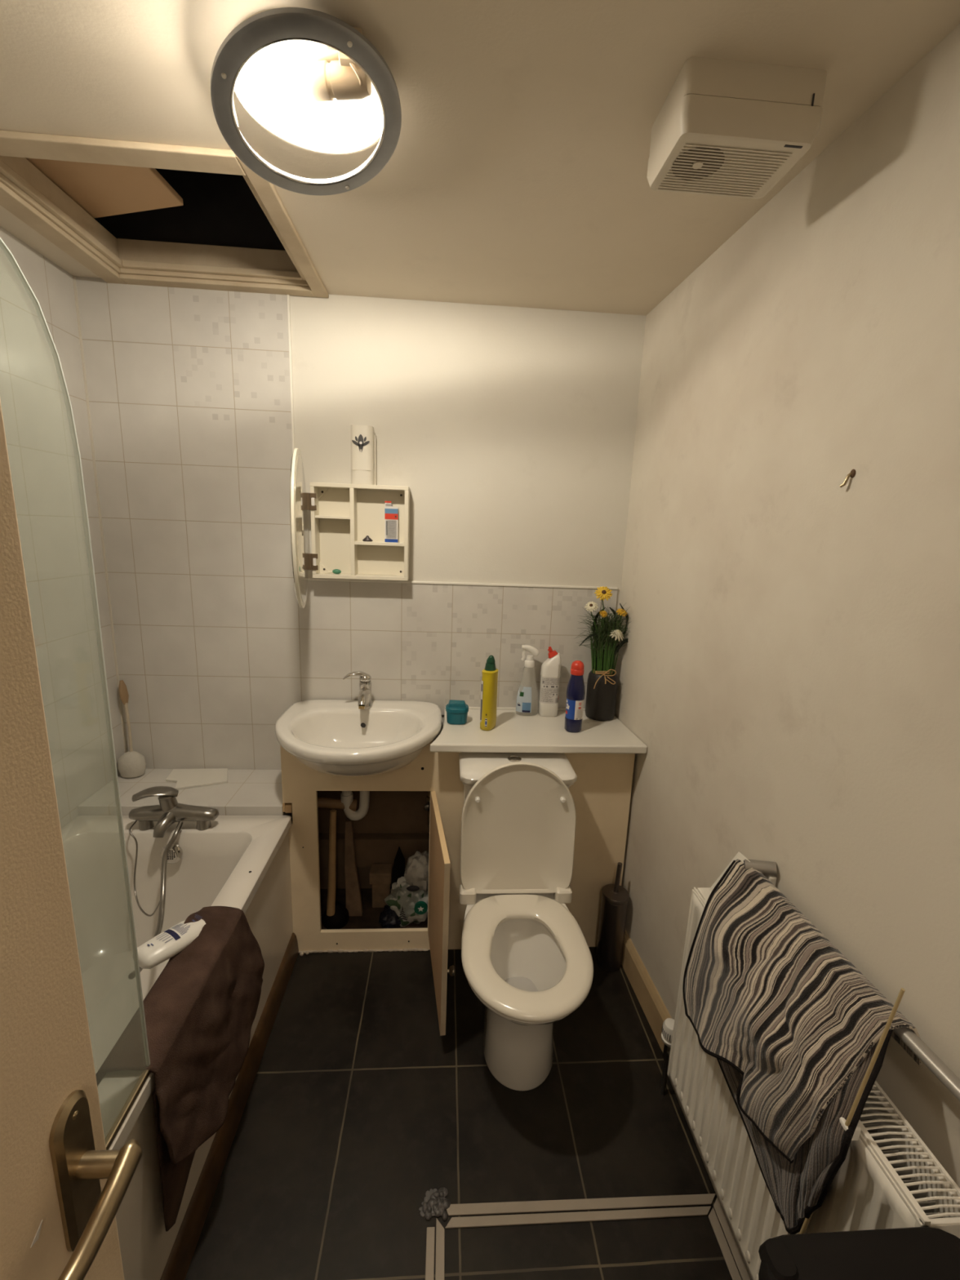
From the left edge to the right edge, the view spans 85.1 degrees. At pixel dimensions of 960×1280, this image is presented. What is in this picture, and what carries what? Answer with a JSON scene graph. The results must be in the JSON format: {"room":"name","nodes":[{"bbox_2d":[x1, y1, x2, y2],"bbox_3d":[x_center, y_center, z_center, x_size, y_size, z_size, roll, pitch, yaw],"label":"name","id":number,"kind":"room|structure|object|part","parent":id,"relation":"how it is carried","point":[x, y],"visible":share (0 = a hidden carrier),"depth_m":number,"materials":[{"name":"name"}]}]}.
{"room":"bathroom","nodes":[
{"label":"bathroom","id":0,"kind":"room"},
{"bbox_2d":[0,226,124,828],"bbox_3d":[-1.387,0.181,0.780,0.100,2.454,2.522,1,12,-4],"label":"wall","id":1,"kind":"structure","parent":0,"point":[39,443],"depth_m":1.72,"materials":[{"name":"white paint"}]},
{"bbox_2d":[72,275,127,752],"bbox_3d":[-1.402,-0.349,1.947,0.006,1.792,0.006,1,12,-4],"label":"trim","id":2,"kind":"structure","parent":1,"relation":"attached to","point":[73,277],"depth_m":1.91,"materials":[{"name":"beige"}]},
{"bbox_2d":[93,168,285,250],"bbox_3d":[-0.540,-1.572,1.164,1.850,0.880,1.250,1,12,-4],"label":"opening","id":3,"kind":"structure","parent":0,"point":[217,209],"depth_m":1.77,"materials":[{"name":"black"}]},
{"bbox_2d":[184,946,742,1279],"bbox_3d":[-0.299,1.539,0.625,2.500,0.060,3.822,1,12,-4],"label":"floor","id":4,"kind":"structure","parent":0,"point":[357,1107],"depth_m":1.41,"materials":[{"name":"grey tile"}]},
{"bbox_2d":[61,815,293,1279],"bbox_3d":[-1.005,1.094,1.061,0.738,0.581,1.785,1,12,-4],"label":"bathtub","id":5,"kind":"object","parent":4,"relation":"on","point":[242,862],"visible":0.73,"depth_m":1.73,"materials":[{"name":"ceramic"}]},
{"bbox_2d":[0,237,151,1150],"bbox_3d":[-0.581,0.221,0.444,0.024,1.410,0.849,1,12,-4],"label":"screen","id":6,"kind":"object","parent":5,"relation":"on","point":[117,1123],"visible":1,"depth_m":0.84,"materials":[{"name":"clear glass"}]},
{"bbox_2d":[132,914,205,968],"bbox_3d":[-0.741,0.728,1.272,0.080,0.054,0.173,9,13,28],"label":"toiletry bottle","id":7,"kind":"object","parent":5,"relation":"on","point":[166,944],"visible":0.84,"depth_m":1.24,"materials":[{"name":"white plastic"}]},
{"bbox_2d":[146,914,202,946],"bbox_3d":[-0.738,0.707,1.271,0.041,0.013,0.128,9,13,28],"label":"print","id":8,"kind":"object","parent":7,"relation":"on","point":[181,934],"depth_m":1.26,"materials":[{"name":"blue"}]},
{"bbox_2d":[128,786,218,837],"bbox_3d":[-1.041,0.575,1.750,0.293,0.151,0.129,1,12,-4],"label":"mixer tap","id":9,"kind":"object","parent":5,"relation":"on","point":[169,811],"visible":1,"depth_m":1.76,"materials":[{"name":"silver metal"}]},
{"bbox_2d":[128,820,159,916],"bbox_3d":[-1.096,0.746,1.700,0.237,0.233,0.062,12,15,38],"label":"chain","id":10,"kind":"object","parent":9,"relation":"hanging from","point":[135,821],"visible":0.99,"depth_m":1.72,"materials":[{"name":"silver metal"}]},
{"bbox_2d":[128,821,182,979],"bbox_3d":[-0.955,0.762,1.533,0.054,0.204,0.525,-1,12,-17],"label":"shower hose","id":11,"kind":"object","parent":9,"relation":"hanging from","point":[131,975],"visible":0.62,"depth_m":1.66,"materials":[{"name":"silver metal"}]},
{"bbox_3d":[-1.085,0.515,1.751,0.132,0.039,0.066,-4,13,-27],"label":"lever","id":12,"kind":"part","parent":9,"relation":"part of","materials":[{"name":"silver metal"}]},
{"bbox_3d":[-1.046,0.613,1.736,0.048,0.069,0.088,3,12,4],"label":"spout","id":13,"kind":"part","parent":9,"relation":"part of","materials":[{"name":"silver metal"}]},
{"bbox_2d":[95,906,264,1231],"bbox_3d":[-0.680,0.937,1.244,0.167,0.436,0.510,1,12,-4],"label":"towel","id":14,"kind":"object","parent":5,"relation":"on","point":[200,1011],"visible":0.98,"depth_m":1.16,"materials":[{"name":"brown fabric"}]},
{"bbox_2d":[77,768,292,821],"bbox_3d":[-1.087,0.862,2.075,0.708,0.612,0.297,1,12,-4],"label":"ledge","id":15,"kind":"object","parent":4,"relation":"on","point":[246,792],"visible":0.23,"depth_m":1.95,"materials":[{"name":"white tile"}]},
{"bbox_2d":[117,680,146,777],"bbox_3d":[-1.371,0.350,2.041,0.100,0.383,0.082,1,12,-4],"label":"bath brush","id":16,"kind":"object","parent":15,"relation":"on","point":[131,764],"visible":1,"depth_m":2.04,"materials":[{"name":"beige plastic"}]},
{"bbox_3d":[-1.379,0.346,2.053,0.013,0.202,0.038,-6,15,-36],"label":"handle","id":17,"kind":"part","parent":16,"relation":"part of","materials":[{"name":"beige"}]},
{"bbox_2d":[165,768,227,789],"bbox_3d":[-1.124,0.542,2.083,0.221,0.008,0.179,-3,13,-23],"label":"tile","id":18,"kind":"object","parent":15,"relation":"on","point":[184,778],"depth_m":2.06,"materials":[{"name":"beige tile"}]},
{"bbox_2d":[418,1186,450,1221],"bbox_3d":[-0.110,1.375,1.276,0.077,0.020,0.065,1,12,-4],"label":"lump","id":19,"kind":"object","parent":4,"relation":"on","point":[435,1203],"visible":1,"depth_m":1.27,"materials":[{"name":"grey"}]},
{"bbox_2d":[280,742,635,951],"bbox_3d":[-0.089,0.764,2.116,1.279,0.860,0.301,1,12,-4],"label":"cabinet","id":20,"kind":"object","parent":4,"relation":"on","point":[601,792],"depth_m":1.96,"materials":[{"name":"paint"}]},
{"bbox_2d":[160,932,298,1279],"bbox_3d":[-0.650,1.343,1.134,0.020,0.090,1.780,1,12,-4],"label":"baseboard","id":21,"kind":"structure","parent":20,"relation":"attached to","point":[181,1254],"depth_m":1.36,"materials":[{"name":"brown wood"}]},
{"bbox_2d":[282,803,292,813],"bbox_3d":[-0.697,0.605,1.894,0.030,0.038,0.018,1,12,-4],"label":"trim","id":22,"kind":"structure","parent":20,"relation":"attached to","point":[286,807],"depth_m":1.89,"materials":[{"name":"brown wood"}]},
{"bbox_2d":[275,699,441,776],"bbox_3d":[-0.443,0.392,1.903,0.600,0.198,0.506,1,12,-4],"label":"washbasin","id":23,"kind":"object","parent":20,"relation":"in","point":[335,737],"visible":1,"depth_m":1.98,"materials":[{"name":"white ceramic"}]},
{"bbox_2d":[317,791,369,820],"bbox_3d":[-0.546,0.581,2.062,0.226,0.292,0.056,-1,12,-15],"label":"trap","id":24,"kind":"object","parent":23,"relation":"attached to","point":[346,803],"visible":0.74,"depth_m":2.07,"materials":[{"name":"white plastic"}]},
{"bbox_2d":[342,671,372,709],"bbox_3d":[-0.449,0.200,2.013,0.121,0.151,0.110,12,16,41],"label":"tap","id":25,"kind":"object","parent":23,"relation":"on","point":[364,702],"visible":1,"depth_m":2.01,"materials":[{"name":"silver metal"}]},
{"bbox_3d":[-0.476,0.143,2.026,0.108,0.047,0.045,-1,12,-13],"label":"lever","id":26,"kind":"part","parent":25,"relation":"part of","materials":[{"name":"silver metal"}]},
{"bbox_3d":[-0.445,0.219,1.999,0.042,0.059,0.108,1,12,-4],"label":"spout","id":27,"kind":"part","parent":25,"relation":"part of","materials":[{"name":"silver metal"}]},
{"bbox_2d":[298,947,428,955],"bbox_3d":[-0.452,1.205,2.021,0.508,0.020,0.027,1,12,-4],"label":"trim","id":28,"kind":"structure","parent":20,"relation":"attached to","point":[301,953],"depth_m":2.03,"materials":[{"name":"beige"}]},
{"bbox_2d":[317,791,429,929],"bbox_3d":[-0.405,0.755,2.105,0.584,0.860,0.291,1,12,-4],"label":"cabinet interior","id":29,"kind":"object","parent":20,"relation":"attached to","point":[393,820],"depth_m":2.22,"materials":[{"name":"brown paint"}]},
{"bbox_2d":[322,808,349,928],"bbox_3d":[-0.574,0.897,2.063,0.104,0.486,0.104,1,12,-4],"label":"plunger","id":30,"kind":"object","parent":29,"relation":"on","point":[335,916],"visible":0.96,"depth_m":2.06,"materials":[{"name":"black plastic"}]},
{"bbox_3d":[-0.579,0.874,2.046,0.033,0.433,0.062,7,13,23],"label":"handle","id":31,"kind":"part","parent":30,"relation":"part of","materials":[{"name":"brown wood"}]},
{"bbox_2d":[322,900,349,928],"bbox_3d":[-0.581,1.094,2.105,0.104,0.083,0.104,1,12,-4],"label":"cup","id":32,"kind":"object","parent":30,"relation":"on","point":[335,916],"depth_m":2.07,"materials":[{"name":"black plastic"}]},
{"bbox_2d":[344,818,363,915],"bbox_3d":[-0.518,0.935,2.152,0.079,0.380,0.103,1,12,-4],"label":"wooden offcut","id":33,"kind":"object","parent":29,"relation":"on","point":[353,904],"visible":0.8,"depth_m":2.15,"materials":[{"name":"brown wood"}]},
{"bbox_2d":[368,863,392,907],"bbox_3d":[-0.416,1.038,2.205,0.090,0.165,0.070,1,12,-4],"label":"cardboard box","id":34,"kind":"object","parent":29,"relation":"in","point":[380,874],"visible":0.85,"depth_m":2.18,"materials":[{"name":"brown cardboard"}]},
{"bbox_2d":[378,905,400,928],"bbox_3d":[-0.357,1.105,2.101,0.098,0.081,0.110,1,12,-4],"label":"bundle","id":35,"kind":"object","parent":29,"relation":"on","point":[388,918],"visible":0.68,"depth_m":2.07,"materials":[{"name":"black plastic"}]},
{"bbox_2d":[390,847,404,893],"bbox_3d":[-0.346,0.989,2.170,0.068,0.279,0.031,1,12,-4],"label":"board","id":36,"kind":"object","parent":29,"relation":"on","point":[398,869],"visible":0.49,"depth_m":2.16,"materials":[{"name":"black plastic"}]},
{"bbox_2d":[384,850,429,927],"bbox_3d":[-0.272,1.000,2.119,0.224,0.285,0.162,1,12,-4],"label":"bag","id":37,"kind":"object","parent":29,"relation":"on","point":[408,897],"visible":0.83,"depth_m":2.07,"materials":[{"name":"white plastic"}]},
{"bbox_2d":[397,907,407,919],"bbox_3d":[-0.304,1.070,2.049,0.041,0.066,0.001,1,12,-4],"label":"print","id":38,"kind":"object","parent":37,"relation":"attached to","point":[403,911],"depth_m":2.06,"materials":[{"name":"grey"}]},
{"bbox_2d":[406,885,419,891],"bbox_3d":[-0.265,0.981,2.065,0.052,0.024,0.012,1,12,-4],"label":"print","id":39,"kind":"object","parent":37,"relation":"on","point":[409,888],"depth_m":2.06,"materials":[{"name":"grey plastic"}]},
{"bbox_2d":[423,791,430,826],"bbox_3d":[-0.213,0.681,2.148,0.160,0.201,0.075,1,12,-4],"label":"hinge","id":40,"kind":"object","parent":20,"relation":"attached to","point":[427,806],"visible":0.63,"depth_m":2.15,"materials":[{"name":"metal"}]},
{"bbox_3d":[-0.212,0.674,2.135,0.032,0.032,0.053,1,12,-4],"label":"handle","id":41,"kind":"part","parent":40,"relation":"part of","materials":[{"name":"silver metal"}]},
{"bbox_2d":[427,791,455,1035],"bbox_3d":[-0.129,0.889,1.769,0.047,0.598,0.427,0,12,-11],"label":"door","id":42,"kind":"structure","parent":20,"relation":"in","point":[439,860],"depth_m":1.64,"materials":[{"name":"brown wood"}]},
{"bbox_3d":[-0.144,0.890,1.767,0.016,0.597,0.426,0,12,-11],"label":"panel","id":43,"kind":"part","parent":42,"relation":"part of","materials":[{"name":"beige wood"}]},
{"bbox_3d":[-0.092,1.026,1.622,0.031,0.030,0.030,1,12,-4],"label":"knob","id":44,"kind":"part","parent":42,"relation":"part of","materials":[{"name":"silver metal"}]},
{"bbox_2d":[430,706,647,753],"bbox_3d":[0.199,0.339,2.007,0.767,0.038,0.374,1,12,-4],"label":"countertop","id":45,"kind":"structure","parent":20,"relation":"on","point":[513,731],"depth_m":1.90,"materials":[{"name":"white laminate"}]},
{"bbox_2d":[445,699,468,724],"bbox_3d":[-0.088,0.275,2.004,0.088,0.084,0.074,1,12,-4],"label":"pot","id":46,"kind":"object","parent":45,"relation":"on","point":[457,711],"visible":1,"depth_m":1.98,"materials":[{"name":"teal plastic"}]},
{"bbox_3d":[-0.088,0.292,2.007,0.082,0.048,0.068,1,12,-4],"label":"pot","id":47,"kind":"part","parent":46,"relation":"part of","materials":[{"name":"teal plastic"}]},
{"bbox_3d":[-0.087,0.251,1.999,0.088,0.036,0.074,1,12,-4],"label":"lid","id":48,"kind":"part","parent":46,"relation":"part of","materials":[{"name":"teal plastic"}]},
{"bbox_2d":[480,654,498,730],"bbox_3d":[0.035,0.192,1.940,0.054,0.281,0.084,7,13,23],"label":"bottle","id":49,"kind":"object","parent":45,"relation":"on","point":[490,673],"visible":1,"depth_m":1.91,"materials":[{"name":"yellow plastic"}]},
{"bbox_2d":[480,684,482,719],"bbox_3d":[0.005,0.228,1.918,0.001,0.138,0.007,-5,14,-32],"label":"print","id":50,"kind":"object","parent":49,"relation":"attached to","point":[481,708],"depth_m":1.92,"materials":[{"name":"grey paper"}]},
{"bbox_2d":[515,644,538,712],"bbox_3d":[0.195,0.161,2.098,0.092,0.288,0.057,1,12,-4],"label":"spray bottle","id":51,"kind":"object","parent":45,"relation":"on","point":[523,704],"visible":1,"depth_m":2.08,"materials":[{"name":"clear plastic"}]},
{"bbox_2d":[515,685,531,712],"bbox_3d":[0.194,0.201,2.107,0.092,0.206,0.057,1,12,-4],"label":"label","id":52,"kind":"object","parent":51,"relation":"on","point":[523,704],"depth_m":2.09,"materials":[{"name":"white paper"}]},
{"bbox_2d":[537,646,560,716],"bbox_3d":[0.281,0.166,2.101,0.077,0.285,0.057,1,12,-4],"label":"bottle","id":53,"kind":"object","parent":45,"relation":"on","point":[550,673],"visible":1,"depth_m":2.08,"materials":[{"name":"white plastic"}]},
{"bbox_2d":[541,678,559,702],"bbox_3d":[0.280,0.202,2.085,0.069,0.100,0.009,2,12,-2],"label":"print","id":54,"kind":"object","parent":53,"relation":"attached to","point":[549,686],"depth_m":2.08,"materials":[{"name":"grey paper"}]},
{"bbox_2d":[564,660,585,732],"bbox_3d":[0.355,0.208,1.946,0.068,0.270,0.060,1,12,-4],"label":"bottle","id":55,"kind":"object","parent":45,"relation":"on","point":[575,691],"visible":1,"depth_m":1.92,"materials":[{"name":"blue plastic"}]},
{"bbox_2d":[585,670,617,720],"bbox_3d":[0.490,0.221,2.111,0.119,0.187,0.119,1,12,-4],"label":"vase","id":56,"kind":"object","parent":45,"relation":"on","point":[600,704],"visible":0.84,"depth_m":2.06,"materials":[{"name":"black ceramic"}]},
{"bbox_2d":[575,586,630,688],"bbox_3d":[0.481,0.025,2.054,0.206,0.473,0.184,-4,13,-27],"label":"flower bouquet","id":57,"kind":"object","parent":56,"relation":"in","point":[606,634],"visible":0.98,"depth_m":2.04,"materials":[{"name":"green plant"}]},
{"bbox_3d":[0.444,-0.072,2.022,0.057,0.119,0.011,-4,13,-28],"label":"flower stem","id":58,"kind":"part","parent":57,"relation":"part of","materials":[{"name":"green plant"}]},
{"bbox_2d":[458,751,593,1090],"bbox_3d":[0.127,0.858,1.638,0.390,0.889,0.692,1,12,-4],"label":"toilet","id":59,"kind":"object","parent":4,"relation":"on","point":[526,957],"visible":0.99,"depth_m":1.69,"materials":[{"name":"white ceramic"}]},
{"bbox_3d":[0.125,0.449,1.800,0.390,0.050,0.206,1,12,-4],"label":"cistern lid","id":60,"kind":"part","parent":59,"relation":"part of","materials":[{"name":"white ceramic"}]},
{"bbox_3d":[0.127,0.619,1.715,0.376,0.454,0.046,1,12,-4],"label":"lid","id":61,"kind":"part","parent":59,"relation":"part of","materials":[{"name":"beige plastic"}]},
{"bbox_3d":[0.134,0.902,1.521,0.376,0.024,0.444,1,12,-4],"label":"seat","id":62,"kind":"part","parent":59,"relation":"part of","materials":[{"name":"beige plastic"}]},
{"bbox_2d":[425,1193,751,1279],"bbox_3d":[0.264,1.482,0.836,0.728,0.004,0.946,1,12,-4],"label":"frame","id":63,"kind":"object","parent":4,"relation":"on","point":[526,1206],"visible":0.96,"depth_m":1.26,"materials":[{"name":"white metal"}]},
{"bbox_2d":[595,862,629,971],"bbox_3d":[0.506,1.037,1.983,0.101,0.425,0.101,1,12,-4],"label":"toilet brush","id":64,"kind":"object","parent":4,"relation":"on","point":[615,898],"visible":1,"depth_m":1.96,"materials":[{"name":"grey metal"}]},
{"bbox_3d":[0.509,0.953,1.965,0.101,0.023,0.101,1,12,-4],"label":"lid","id":65,"kind":"part","parent":64,"relation":"part of","materials":[{"name":"grey metal"}]},
{"bbox_3d":[0.515,0.888,1.952,0.022,0.121,0.017,1,12,-4],"label":"handle","id":66,"kind":"part","parent":64,"relation":"part of","materials":[{"name":"grey metal"}]},
{"bbox_2d":[659,1017,674,1095],"bbox_3d":[0.549,1.229,1.493,0.049,0.252,0.119,1,12,-4],"label":"radiator valve","id":67,"kind":"object","parent":4,"relation":"on","point":[668,1024],"visible":0.68,"depth_m":1.51,"materials":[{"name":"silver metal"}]},
{"bbox_2d":[799,987,905,1233],"bbox_3d":[0.529,0.960,0.852,0.025,1.040,0.114,-3,13,-24],"label":"cane","id":68,"kind":"object","parent":4,"relation":"on","point":[845,1123],"visible":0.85,"depth_m":0.74,"materials":[{"name":"beige"}]},
{"bbox_2d":[758,1226,959,1279],"bbox_3d":[0.452,1.140,0.535,0.278,0.812,0.369,1,12,-4],"label":"bin","id":69,"kind":"object","parent":4,"relation":"on","point":[914,1253],"visible":1,"depth_m":0.61,"materials":[{"name":"black plastic"}]},
{"bbox_2d":[289,293,645,742],"bbox_3d":[-0.394,-0.066,2.134,2.256,2.454,0.100,1,12,-4],"label":"wall","id":70,"kind":"structure","parent":0,"point":[510,431],"depth_m":1.95,"materials":[{"name":"white paint"}]},
{"bbox_2d":[74,275,302,769],"bbox_3d":[-1.054,-0.320,1.983,0.706,1.844,0.008,1,12,-4],"label":"tiles","id":71,"kind":"structure","parent":70,"relation":"attached to","point":[188,388],"depth_m":1.95,"materials":[{"name":"white tile"}]},
{"bbox_2d":[289,448,409,608],"bbox_3d":[-0.447,-0.371,1.802,0.378,0.524,0.412,1,12,-4],"label":"upper cabinet","id":72,"kind":"object","parent":70,"relation":"attached to","point":[343,515],"visible":1,"depth_m":1.97,"materials":[{"name":"beige wood"}]},
{"bbox_2d":[289,454,298,604],"bbox_3d":[-0.610,-0.367,1.753,0.001,0.503,0.326,0,12,-12],"label":"mirror glass","id":73,"kind":"object","parent":72,"relation":"attached to","point":[294,481],"depth_m":1.61,"materials":[{"name":"white"}]},
{"bbox_3d":[-0.603,-0.367,1.754,0.012,0.524,0.340,0,12,-12],"label":"mirror door","id":74,"kind":"part","parent":72,"relation":"part of","materials":[{"name":"beige"}]},
{"bbox_3d":[-0.597,-0.367,1.756,0.002,0.487,0.316,0,12,-12],"label":"backing glass","id":75,"kind":"part","parent":72,"relation":"part of","materials":[{"name":"beige"}]},
{"bbox_3d":[-0.604,-0.500,1.893,0.010,0.028,0.003,1,12,-4],"label":"hinge plate","id":76,"kind":"part","parent":72,"relation":"part of","materials":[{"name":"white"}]},
{"bbox_3d":[-0.612,-0.289,1.937,0.010,0.028,0.003,1,12,-4],"label":"hinge plate","id":77,"kind":"part","parent":72,"relation":"part of","materials":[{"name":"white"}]},
{"bbox_2d":[315,515,350,519],"bbox_3d":[-0.542,-0.456,1.946,0.127,0.010,0.064,1,12,-4],"label":"shelf","id":78,"kind":"object","parent":72,"relation":"attached to","point":[317,517],"depth_m":1.92,"materials":[{"name":"beige wood"}]},
{"bbox_2d":[324,568,341,573],"bbox_3d":[-0.559,-0.261,1.988,0.062,0.019,0.022,1,12,-4],"label":"tool","id":79,"kind":"object","parent":72,"relation":"on","point":[335,571],"visible":1,"depth_m":1.98,"materials":[{"name":"green plastic"}]},
{"bbox_2d":[350,424,376,484],"bbox_3d":[-0.427,-0.672,1.913,0.086,0.202,0.074,1,12,-4],"label":"air freshener","id":80,"kind":"object","parent":72,"relation":"on","point":[363,439],"visible":0.93,"depth_m":1.88,"materials":[{"name":"beige plastic"}]},
{"bbox_2d":[362,535,373,542],"bbox_3d":[-0.425,-0.383,1.976,0.040,0.022,0.026,1,12,-4],"label":"trinket","id":81,"kind":"object","parent":72,"relation":"on","point":[367,538],"visible":0.94,"depth_m":1.97,"materials":[{"name":"grey metal"}]},
{"bbox_2d":[354,541,404,546],"bbox_3d":[-0.376,-0.364,1.975,0.183,0.012,0.065,1,12,-4],"label":"shelf","id":82,"kind":"object","parent":72,"relation":"attached to","point":[356,543],"depth_m":1.95,"materials":[{"name":"beige wood"}]},
{"bbox_2d":[384,500,398,542],"bbox_3d":[-0.335,-0.446,1.975,0.049,0.152,0.024,1,12,-4],"label":"box","id":83,"kind":"object","parent":72,"relation":"on","point":[391,513],"visible":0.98,"depth_m":1.98,"materials":[{"name":"white"}]},
{"bbox_2d":[385,503,396,535],"bbox_3d":[-0.335,-0.453,1.970,0.040,0.114,0.002,1,12,-4],"label":"print","id":84,"kind":"object","parent":83,"relation":"attached to","point":[390,511],"depth_m":1.97,"materials":[{"name":"multicoloured"}]},
{"bbox_2d":[286,294,617,589],"bbox_3d":[-0.058,-0.708,1.962,1.264,1.002,0.013,1,12,-4],"label":"trim","id":85,"kind":"structure","parent":70,"relation":"attached to","point":[287,295],"depth_m":2.03,"materials":[{"name":"white plastic"}]},
{"bbox_2d":[297,580,617,715],"bbox_3d":[-0.086,0.046,2.122,1.262,0.542,0.008,1,12,-4],"label":"tiles","id":86,"kind":"structure","parent":70,"relation":"attached to","point":[433,643],"depth_m":2.10,"materials":[{"name":"white tile"}]},
{"bbox_2d":[0,0,959,315],"bbox_3d":[-0.221,-0.990,0.709,2.350,0.050,2.522,1,12,-4],"label":"ceiling","id":87,"kind":"structure","parent":0,"point":[515,175],"depth_m":1.01,"materials":[{"name":"white paint"}]},
{"bbox_2d":[0,129,328,297],"bbox_3d":[-0.874,-1.188,1.450,0.740,0.114,0.708,1,12,-4],"label":"frame","id":88,"kind":"object","parent":87,"relation":"attached to","point":[26,192],"visible":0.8,"depth_m":1.50,"materials":[{"name":"white wood"}]},
{"bbox_2d":[25,157,183,217],"bbox_3d":[-1.083,-1.247,1.350,0.473,0.024,0.560,3,12,4],"label":"hatch cover","id":89,"kind":"object","parent":88,"relation":"on","point":[102,190],"visible":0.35,"depth_m":1.45,"materials":[{"name":"beige wood"}]},
{"bbox_2d":[209,7,401,195],"bbox_3d":[-0.308,-0.960,0.951,0.328,0.113,0.327,1,12,-4],"label":"ceiling lamp","id":90,"kind":"object","parent":87,"relation":"attached to","point":[313,79],"visible":1,"depth_m":0.92,"materials":[{"name":"beige"}]},
{"bbox_3d":[-0.354,-0.980,0.927,0.096,0.058,0.058,1,12,-4],"label":"bulb","id":91,"kind":"part","parent":90,"relation":"part of","materials":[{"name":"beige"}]},
{"bbox_3d":[-0.304,-1.002,0.954,0.280,0.033,0.280,1,12,-4],"label":"dish","id":92,"kind":"part","parent":90,"relation":"part of","materials":[{"name":"beige glass"}]},
{"bbox_2d":[646,56,826,199],"bbox_3d":[0.466,-0.939,0.978,0.252,0.109,0.173,1,12,-4],"label":"fan","id":93,"kind":"object","parent":87,"relation":"attached to","point":[723,127],"visible":1,"depth_m":0.91,"materials":[{"name":"white plastic"}]},
{"bbox_2d":[657,143,792,198],"bbox_3d":[0.460,-0.890,0.997,0.198,0.001,0.128,1,12,-4],"label":"grille","id":94,"kind":"object","parent":93,"relation":"attached to","point":[746,171],"depth_m":0.99,"materials":[{"name":"beige plastic"}]},
{"bbox_2d":[613,23,959,1188],"bbox_3d":[0.760,0.230,0.928,0.100,2.454,2.531,1,12,-7],"label":"wall","id":95,"kind":"structure","parent":0,"point":[788,670],"depth_m":1.06,"materials":[{"name":"white paint"}]},
{"bbox_2d":[621,929,671,1052],"bbox_3d":[0.669,1.391,1.061,0.020,0.122,2.117,1,12,-7],"label":"baseboard","id":96,"kind":"structure","parent":95,"relation":"attached to","point":[655,1011],"depth_m":1.82,"materials":[{"name":"beige wood"}]},
{"bbox_2d":[666,887,959,1279],"bbox_3d":[0.615,0.961,1.048,0.160,0.573,0.643,1,12,-4],"label":"radiator","id":97,"kind":"object","parent":95,"relation":"attached to","point":[888,1177],"visible":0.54,"depth_m":0.89,"materials":[{"name":"white metal"}]},
{"bbox_3d":[0.570,0.625,1.277,0.059,0.009,0.049,1,12,-4],"label":"plate","id":98,"kind":"part","parent":97,"relation":"part of","materials":[{"name":"white metal"}]},
{"bbox_3d":[0.616,0.965,1.049,0.014,0.565,0.643,1,12,-4],"label":"panel","id":99,"kind":"part","parent":97,"relation":"part of","materials":[{"name":"white metal"}]},
{"bbox_3d":[0.599,1.022,0.737,0.059,0.541,0.008,1,12,-4],"label":"plate","id":100,"kind":"part","parent":97,"relation":"part of","materials":[{"name":"white metal"}]},
{"bbox_2d":[709,852,959,1102],"bbox_3d":[0.680,0.635,0.898,0.098,0.135,0.805,0,12,-9],"label":"towel rail","id":101,"kind":"object","parent":95,"relation":"attached to","point":[940,1069],"visible":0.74,"depth_m":0.80,"materials":[{"name":"grey metal"}]},
{"bbox_3d":[0.645,0.523,1.202,0.068,0.042,0.031,8,13,24],"label":"arm","id":102,"kind":"part","parent":101,"relation":"part of","materials":[{"name":"grey metal"}]},
{"bbox_2d":[682,858,922,1234],"bbox_3d":[0.575,0.763,1.032,0.199,0.410,0.506,1,12,-4],"label":"striped towel","id":103,"kind":"object","parent":101,"relation":"hanging from","point":[793,1029],"visible":0.98,"depth_m":0.93,"materials":[{"name":"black fabric"}]},
{"bbox_2d":[839,468,855,487],"bbox_3d":[0.702,-0.308,0.999,0.023,0.034,0.011,12,15,38],"label":"wall hook","id":104,"kind":"object","parent":95,"relation":"attached to","point":[852,473],"visible":1,"depth_m":0.99,"materials":[{"name":"metal"}]},
{"bbox_3d":[-0.251,0.455,-0.329,2.226,2.454,0.100,1,12,-4],"label":"wall","id":105,"kind":"structure","parent":0,"visible":0},
{"bbox_2d":[0,399,142,1279],"bbox_3d":[-0.364,0.584,0.168,0.100,1.979,0.793,1,12,-4],"label":"door leaf","id":106,"kind":"structure","parent":105,"relation":"in","point":[62,1193],"depth_m":0.46,"materials":[{"name":"wood"}]},
{"bbox_3d":[-0.393,0.520,0.513,0.009,0.168,0.044,1,12,-4],"label":"plate","id":107,"kind":"part","parent":106,"relation":"part of","materials":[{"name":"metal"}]},
{"bbox_3d":[-0.345,0.527,0.456,0.024,0.033,0.146,2,12,-1],"label":"lever","id":108,"kind":"part","parent":106,"relation":"part of","materials":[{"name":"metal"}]}
]}

